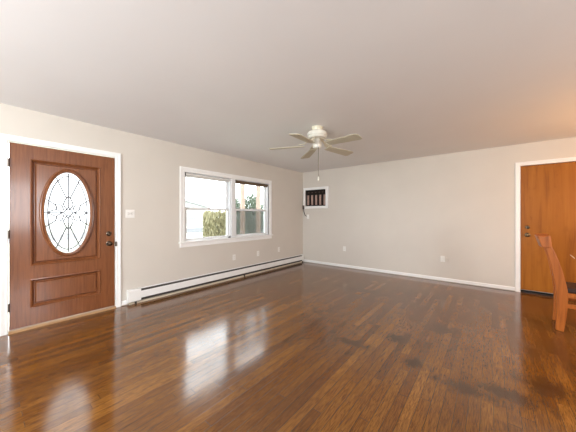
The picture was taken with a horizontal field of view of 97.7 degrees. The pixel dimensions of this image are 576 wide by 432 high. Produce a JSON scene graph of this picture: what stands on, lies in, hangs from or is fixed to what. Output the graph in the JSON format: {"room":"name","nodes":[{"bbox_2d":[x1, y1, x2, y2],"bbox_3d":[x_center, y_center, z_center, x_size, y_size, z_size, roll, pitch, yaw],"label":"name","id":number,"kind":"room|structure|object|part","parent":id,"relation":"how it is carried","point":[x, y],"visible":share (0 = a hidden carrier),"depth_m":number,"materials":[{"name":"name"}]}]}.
{"room":"living room","nodes":[
{"label":"living room","id":0,"kind":"room"},
{"bbox_2d":[0,103,302,305],"bbox_3d":[-2.356,0.038,3.585,0.150,2.443,8.947,0,0,39],"label":"wall","id":1,"kind":"structure","parent":0,"point":[151,252],"depth_m":3.95,"materials":[{"name":"paint"}]},
{"bbox_2d":[0,133,120,335],"bbox_3d":[-2.723,0.198,3.106,0.158,2.124,1.112,0,0,39],"label":"door frame","id":2,"kind":"structure","parent":1,"relation":"attached to","point":[5,139],"depth_m":2.68,"materials":[{"name":"paint"}]},
{"bbox_2d":[8,142,116,329],"bbox_3d":[-2.671,0.219,3.067,0.110,2.018,0.999,0,0,39],"label":"door","id":3,"kind":"structure","parent":1,"relation":"in","point":[61,232],"depth_m":3.01,"materials":[{"name":"brown wood"}]},
{"bbox_3d":[-2.682,-0.036,3.075,0.040,1.068,0.518,0,0,39],"label":"oval frame","id":4,"kind":"part","parent":3,"relation":"part of","materials":[{"name":"brown wood"}]},
{"bbox_3d":[-2.694,-0.036,3.085,0.001,0.983,0.436,0,0,39],"label":"glass pane","id":5,"kind":"part","parent":3,"relation":"part of","materials":[{"name":"white glass"}]},
{"bbox_2d":[126,210,134,217],"bbox_3d":[-2.249,-0.028,3.587,0.016,0.116,0.116,0,0,39],"label":"light switch","id":6,"kind":"object","parent":1,"relation":"attached to","point":[129,213],"visible":1,"depth_m":3.59,"materials":[{"name":"plastic"}]},
{"bbox_2d":[127,254,303,304],"bbox_3d":[-0.925,1.154,5.195,0.069,0.212,4.250,0,0,39],"label":"baseboard heater","id":7,"kind":"object","parent":1,"relation":"attached to","point":[140,294],"visible":1,"depth_m":4.42,"materials":[{"name":"metal"}]},
{"bbox_3d":[-1.510,1.138,4.424,0.012,0.100,1.985,0,0,39],"label":"panel","id":8,"kind":"part","parent":7,"relation":"part of","materials":[{"name":"metal"}]},
{"bbox_3d":[-0.949,1.143,5.215,0.007,0.178,4.210,0,0,39],"label":"panel","id":9,"kind":"part","parent":7,"relation":"part of","materials":[{"name":"metal"}]},
{"bbox_3d":[-0.794,1.138,5.317,0.012,0.100,0.296,0,0,39],"label":"panel","id":10,"kind":"part","parent":7,"relation":"part of","materials":[{"name":"metal"}]},
{"bbox_3d":[-0.156,1.138,6.113,0.012,0.100,1.736,0,0,39],"label":"panel","id":11,"kind":"part","parent":7,"relation":"part of","materials":[{"name":"metal"}]},
{"bbox_2d":[179,166,272,247],"bbox_3d":[-1.132,-0.145,5.073,0.190,1.350,2.280,0,0,39],"label":"window","id":12,"kind":"structure","parent":1,"relation":"in","point":[230,187],"depth_m":5.00,"materials":[{"name":"paint"}]},
{"bbox_3d":[-1.510,-0.409,4.681,0.030,0.608,0.941,0,0,39],"label":"sash","id":13,"kind":"part","parent":12,"relation":"part of","materials":[{"name":"glass"}]},
{"bbox_3d":[-1.480,0.144,4.657,0.032,0.575,0.941,0,0,39],"label":"sash","id":14,"kind":"part","parent":12,"relation":"part of","materials":[{"name":"plastic"}]},
{"bbox_2d":[185,172,230,181],"bbox_3d":[-1.448,-0.698,4.631,0.044,0.068,0.955,0,0,39],"label":"roller shade","id":15,"kind":"object","parent":12,"relation":"attached to","point":[186,174],"visible":0.89,"depth_m":4.58,"materials":[{"name":"fabric"}]},
{"bbox_3d":[-1.496,-0.150,4.670,0.125,1.169,0.985,0,0,39],"label":"frame","id":16,"kind":"part","parent":12,"relation":"part of","materials":[{"name":"plastic"}]},
{"bbox_3d":[-1.126,0.447,5.068,0.175,0.026,2.280,0,0,39],"label":"sill","id":17,"kind":"part","parent":12,"relation":"part of","materials":[{"name":"paint"}]},
{"bbox_3d":[-0.832,-0.409,5.527,0.030,0.608,0.941,0,0,39],"label":"sash","id":18,"kind":"part","parent":12,"relation":"part of","materials":[{"name":"glass"}]},
{"bbox_3d":[-0.802,0.144,5.503,0.032,0.575,0.941,0,0,39],"label":"sash","id":19,"kind":"part","parent":12,"relation":"part of","materials":[{"name":"plastic"}]},
{"bbox_3d":[-0.818,-0.150,5.516,0.125,1.169,0.985,0,0,39],"label":"frame","id":20,"kind":"part","parent":12,"relation":"part of","materials":[{"name":"plastic"}]},
{"bbox_2d":[235,180,268,186],"bbox_3d":[-0.770,-0.694,5.476,0.044,0.068,0.962,0,0,39],"label":"bamboo shade","id":21,"kind":"object","parent":12,"relation":"attached to","point":[236,181],"visible":0.91,"depth_m":5.43,"materials":[{"name":"wood"}]},
{"bbox_2d":[0,0,575,172],"bbox_3d":[0.511,-1.258,1.287,7.500,0.150,8.947,0,0,39],"label":"ceiling","id":22,"kind":"structure","parent":0,"point":[235,78],"depth_m":2.05,"materials":[{"name":"paint"}]},
{"bbox_2d":[269,125,361,180],"bbox_3d":[0.411,-0.821,3.336,1.224,0.725,1.276,0,0,39],"label":"ceiling fan","id":23,"kind":"object","parent":22,"relation":"hanging from","point":[316,136],"visible":1,"depth_m":3.30,"materials":[{"name":"beige plastic"}]},
{"bbox_3d":[-0.016,-0.921,3.417,0.470,0.008,0.152,-2,10,8],"label":"blade","id":24,"kind":"part","parent":23,"relation":"part of","materials":[{"name":"beige wood"}]},
{"bbox_3d":[0.181,-0.921,3.009,0.152,0.008,0.470,12,8,30],"label":"blade","id":25,"kind":"part","parent":23,"relation":"part of","materials":[{"name":"laminate"}]},
{"bbox_3d":[0.310,-0.921,3.763,0.152,0.008,0.470,-10,0,-11],"label":"blade","id":26,"kind":"part","parent":23,"relation":"part of","materials":[{"name":"laminate"}]},
{"bbox_3d":[0.729,-0.921,3.592,0.470,0.008,0.152,3,-12,-34],"label":"blade","id":27,"kind":"part","parent":23,"relation":"part of","materials":[{"name":"laminate"}]},
{"bbox_3d":[0.666,-0.921,3.058,0.152,0.008,0.470,13,-7,-42],"label":"blade","id":28,"kind":"part","parent":23,"relation":"part of","materials":[{"name":"laminate"}]},
{"bbox_2d":[0,262,575,431],"bbox_3d":[0.511,1.360,1.287,7.500,0.200,8.947,0,0,39],"label":"floor","id":29,"kind":"structure","parent":0,"point":[303,346],"depth_m":2.16,"materials":[{"name":"brown wood"}]},
{"bbox_2d":[8,305,115,334],"bbox_3d":[-2.720,1.246,3.103,0.185,0.028,0.984,0,0,39],"label":"threshold","id":30,"kind":"object","parent":29,"relation":"on","point":[21,329],"visible":0.59,"depth_m":2.99,"materials":[{"name":"brown wood"}]},
{"bbox_2d":[520,290,552,295],"bbox_3d":[4.242,1.256,3.934,0.902,0.008,0.148,0,0,39],"label":"threshold","id":31,"kind":"object","parent":29,"relation":"on","point":[524,291],"visible":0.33,"depth_m":4.10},
{"bbox_2d":[535,234,575,331],"bbox_3d":[3.209,0.743,2.798,0.665,1.040,0.447,0,0,43],"label":"dining chair","id":32,"kind":"object","parent":29,"relation":"on","point":[562,290],"visible":1,"depth_m":2.76,"materials":[{"name":"brown wood"}]},
{"bbox_3d":[3.013,0.291,2.979,0.131,0.137,0.414,0,0,43],"label":"crest rail","id":33,"kind":"part","parent":32,"relation":"part of","materials":[{"name":"brown wood"}]},
{"bbox_3d":[3.199,0.783,3.050,0.196,0.958,0.034,0,0,43],"label":"leg","id":34,"kind":"part","parent":32,"relation":"part of","materials":[{"name":"brown wood"}]},
{"bbox_3d":[2.957,0.783,2.788,0.196,0.958,0.034,0,0,43],"label":"leg","id":35,"kind":"part","parent":32,"relation":"part of","materials":[{"name":"brown wood"}]},
{"bbox_3d":[3.292,0.806,2.721,0.440,0.057,0.447,0,0,43],"label":"seat","id":36,"kind":"part","parent":32,"relation":"part of","materials":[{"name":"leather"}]},
{"bbox_2d":[303,137,575,290],"bbox_3d":[3.262,0.038,4.718,7.200,2.443,0.150,0,0,39],"label":"wall","id":37,"kind":"structure","parent":0,"point":[404,215],"depth_m":4.99,"materials":[{"name":"paint"}]},
{"bbox_2d":[303,186,328,216],"bbox_3d":[0.761,-0.356,6.679,0.785,0.787,0.200,0,0,39],"label":"air conditioner","id":38,"kind":"object","parent":37,"relation":"attached to","point":[314,197],"visible":1,"depth_m":6.66,"materials":[{"name":"paint"}]},
{"bbox_3d":[0.751,-0.623,6.684,0.633,0.125,0.035,0,0,39],"label":"control panel","id":39,"kind":"part","parent":38,"relation":"part of","materials":[{"name":"plastic"}]},
{"bbox_2d":[304,259,514,290],"bbox_3d":[3.212,1.220,4.655,7.200,0.055,0.012,0,0,39],"label":"baseboard","id":40,"kind":"structure","parent":37,"relation":"attached to","point":[305,260],"depth_m":5.07,"materials":[{"name":"paint"}]},
{"bbox_2d":[515,157,575,293],"bbox_3d":[4.233,0.189,3.923,1.030,2.143,0.158,0,0,39],"label":"door frame","id":41,"kind":"structure","parent":37,"relation":"attached to","point":[518,165],"depth_m":4.16,"materials":[{"name":"paint"}]},
{"bbox_2d":[521,162,575,293],"bbox_3d":[4.194,0.200,3.875,0.894,2.030,0.104,0,0,39],"label":"door","id":42,"kind":"structure","parent":37,"relation":"in","point":[548,191],"depth_m":3.97,"materials":[{"name":"brown wood"}]},
{"label":"outside","id":43,"kind":"structure","parent":0,"visible":0},
{"bbox_2d":[8,224,238,326],"bbox_3d":[-3.899,1.610,9.534,130.000,0.001,130.000,0,0,39],"label":"ground","id":44,"kind":"structure","parent":43,"point":[197,234],"depth_m":19.50,"materials":[{"name":"white"}]},
{"bbox_2d":[185,199,209,225],"bbox_3d":[-19.955,-0.680,39.067,7.600,4.580,13.000,0,0,39],"label":"house","id":45,"kind":"structure","parent":44,"relation":"on","point":[194,217],"depth_m":39.88,"materials":[{"name":"white"}]},
{"bbox_2d":[202,210,225,236],"bbox_3d":[-2.159,0.725,7.715,0.967,1.928,0.938,0,0,39],"label":"shrub","id":46,"kind":"object","parent":44,"relation":"on","point":[214,223],"visible":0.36,"depth_m":7.39,"materials":[{"name":"green plant"}]},
{"bbox_2d":[236,198,245,234],"bbox_3d":[-2.696,0.239,12.696,1.064,2.747,1.122,0,0,39],"label":"evergreen shrub","id":47,"kind":"object","parent":44,"relation":"on","point":[237,199],"visible":0.07,"depth_m":12.49,"materials":[{"name":"green plant"}]},
{"bbox_2d":[236,213,263,234],"bbox_3d":[-1.544,0.767,11.196,0.946,1.777,2.535,0,0,39],"label":"hedge","id":48,"kind":"object","parent":44,"relation":"on","point":[251,216],"visible":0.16,"depth_m":10.76,"materials":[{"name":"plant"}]},
{"bbox_2d":[240,184,260,233],"bbox_3d":[-1.090,0.050,7.603,0.120,3.120,1.600,0,0,39],"label":"frame","id":49,"kind":"object","parent":44,"relation":"on","point":[242,186],"visible":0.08,"depth_m":7.31,"materials":[{"name":"beige wood"}]},
{"bbox_3d":[-1.320,0.135,7.316,0.100,2.950,0.110,0,0,39],"label":"post","id":50,"kind":"part","parent":49,"relation":"part of","materials":[{"name":"beige wood"}]},
{"bbox_3d":[-0.922,0.135,7.813,0.100,2.950,0.110,0,0,39],"label":"post","id":51,"kind":"part","parent":49,"relation":"part of","materials":[{"name":"beige wood"}]},
{"bbox_2d":[245,192,263,233],"bbox_3d":[-1.959,0.140,13.626,1.314,2.947,1.343,0,0,39],"label":"evergreen shrub","id":52,"kind":"object","parent":44,"relation":"on","point":[252,201],"visible":0.41,"depth_m":13.36,"materials":[{"name":"green plant"}]},
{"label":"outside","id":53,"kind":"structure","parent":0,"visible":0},
{"bbox_2d":[8,228,202,242],"bbox_3d":[-17.163,1.605,20.168,8.000,0.050,130.000,0,0,39],"label":"street","id":54,"kind":"structure","parent":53,"point":[189,230],"depth_m":26.91,"materials":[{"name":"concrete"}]}
]}

